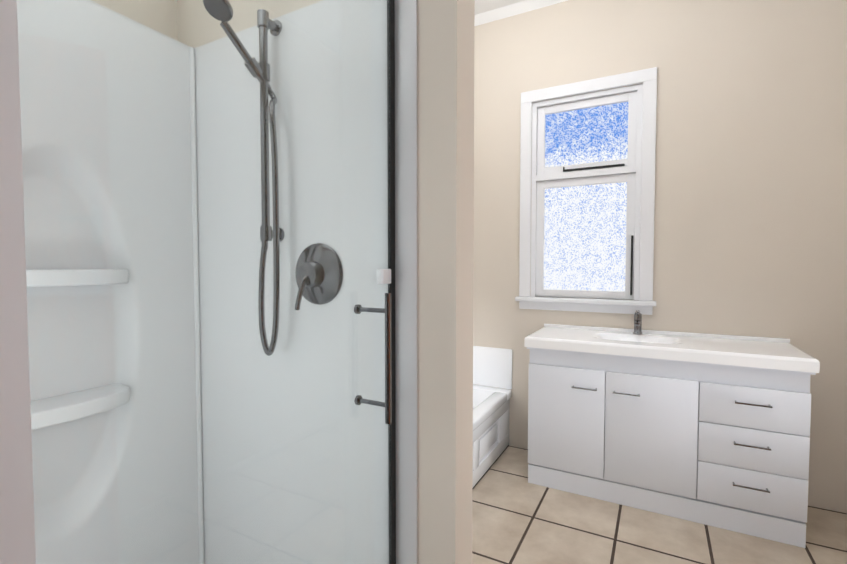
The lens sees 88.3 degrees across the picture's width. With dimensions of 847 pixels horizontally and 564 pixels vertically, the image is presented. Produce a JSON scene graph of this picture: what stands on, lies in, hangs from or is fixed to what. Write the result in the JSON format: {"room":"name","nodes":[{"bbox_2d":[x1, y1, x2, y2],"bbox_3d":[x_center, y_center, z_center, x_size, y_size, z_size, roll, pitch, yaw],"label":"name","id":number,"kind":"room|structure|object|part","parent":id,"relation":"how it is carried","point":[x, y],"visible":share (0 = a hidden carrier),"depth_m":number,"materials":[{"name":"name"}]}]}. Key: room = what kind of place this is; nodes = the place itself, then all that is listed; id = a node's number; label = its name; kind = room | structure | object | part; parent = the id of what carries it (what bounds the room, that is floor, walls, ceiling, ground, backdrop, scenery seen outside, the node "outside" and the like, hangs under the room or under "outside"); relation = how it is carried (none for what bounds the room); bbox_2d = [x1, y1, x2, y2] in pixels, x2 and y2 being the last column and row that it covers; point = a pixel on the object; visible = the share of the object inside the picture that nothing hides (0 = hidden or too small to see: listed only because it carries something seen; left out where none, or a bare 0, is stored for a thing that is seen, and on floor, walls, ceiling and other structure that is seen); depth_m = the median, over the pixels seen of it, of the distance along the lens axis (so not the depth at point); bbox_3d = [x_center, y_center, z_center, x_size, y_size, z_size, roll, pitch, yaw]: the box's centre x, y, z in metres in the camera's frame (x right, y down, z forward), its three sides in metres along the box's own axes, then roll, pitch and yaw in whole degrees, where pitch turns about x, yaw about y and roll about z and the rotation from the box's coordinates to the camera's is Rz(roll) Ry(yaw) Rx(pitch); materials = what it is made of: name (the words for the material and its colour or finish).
{"room":"bathroom","nodes":[
{"label":"bathroom","id":0,"kind":"room"},
{"bbox_2d":[91,0,177,40],"bbox_3d":[-0.930,-0.315,1.971,0.290,3.050,3.370,1,2,28],"label":"wall","id":1,"kind":"structure","parent":0,"point":[153,12],"depth_m":1.56,"materials":[{"name":"beige paint"}]},
{"bbox_2d":[177,0,474,563],"bbox_3d":[-0.468,-0.297,1.490,1.320,3.050,0.120,1,2,28],"label":"wall","id":2,"kind":"structure","parent":0,"point":[445,138],"depth_m":1.17,"materials":[{"name":"beige paint"}]},
{"bbox_2d":[475,0,524,14],"bbox_3d":[0.336,-1.866,1.300,3.120,0.100,3.490,1,2,28],"label":"ceiling","id":3,"kind":"structure","parent":0,"point":[481,6],"depth_m":2.95,"materials":[{"name":"white paint"}]},
{"bbox_2d":[472,446,846,563],"bbox_3d":[0.336,1.262,1.417,3.120,0.060,3.490,1,2,28],"label":"floor","id":4,"kind":"structure","parent":0,"point":[517,518],"depth_m":2.08,"materials":[{"name":"beige tile"}]},
{"bbox_2d":[0,0,416,563],"bbox_3d":[-0.684,0.179,1.044,1.034,2.129,0.901,1,2,28],"label":"shower","id":5,"kind":"object","parent":4,"relation":"on","point":[208,303],"visible":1,"depth_m":1.32,"materials":[{"name":"white plastic"}]},
{"bbox_2d":[472,346,511,489],"bbox_3d":[-0.195,0.843,2.494,0.886,0.694,1.825,1,2,28],"label":"bath","id":6,"kind":"object","parent":4,"relation":"on","point":[492,367],"visible":0.1,"depth_m":2.98,"materials":[{"name":"white ceramic"}]},
{"bbox_2d":[524,346,819,547],"bbox_3d":[1.277,0.785,2.453,1.290,0.811,0.500,1,2,28],"label":"bathroom vanity","id":7,"kind":"object","parent":4,"relation":"on","point":[713,430],"depth_m":2.20,"materials":[{"name":"white wood"}]},
{"bbox_2d":[524,326,819,369],"bbox_3d":[1.279,0.355,2.440,1.308,0.070,0.492,1,2,28],"label":"countertop","id":8,"kind":"structure","parent":7,"relation":"on","point":[758,351],"depth_m":2.30,"materials":[{"name":"white stone"}]},
{"bbox_2d":[473,0,846,512],"bbox_3d":[1.134,-0.348,2.841,3.120,3.050,0.120,1,2,28],"label":"wall","id":9,"kind":"structure","parent":0,"point":[750,224],"depth_m":2.48,"materials":[{"name":"beige paint"}]},
{"bbox_2d":[474,0,567,25],"bbox_3d":[1.098,-1.843,2.707,2.870,0.050,0.051,1,2,28],"label":"crown molding","id":10,"kind":"structure","parent":9,"relation":"attached to","point":[506,11],"depth_m":2.97,"materials":[{"name":"white paint"}]},
{"bbox_2d":[515,67,656,314],"bbox_3d":[1.044,-0.546,2.842,0.860,1.475,0.151,1,2,28],"label":"window","id":11,"kind":"structure","parent":9,"relation":"in","point":[579,229],"depth_m":2.83,"materials":[{"name":"white paint"}]},
{"bbox_3d":[1.052,-0.536,2.858,0.518,1.191,0.005,1,2,28],"label":"glass","id":12,"kind":"part","parent":11,"relation":"part of","materials":[{"name":"glass"}]}
]}

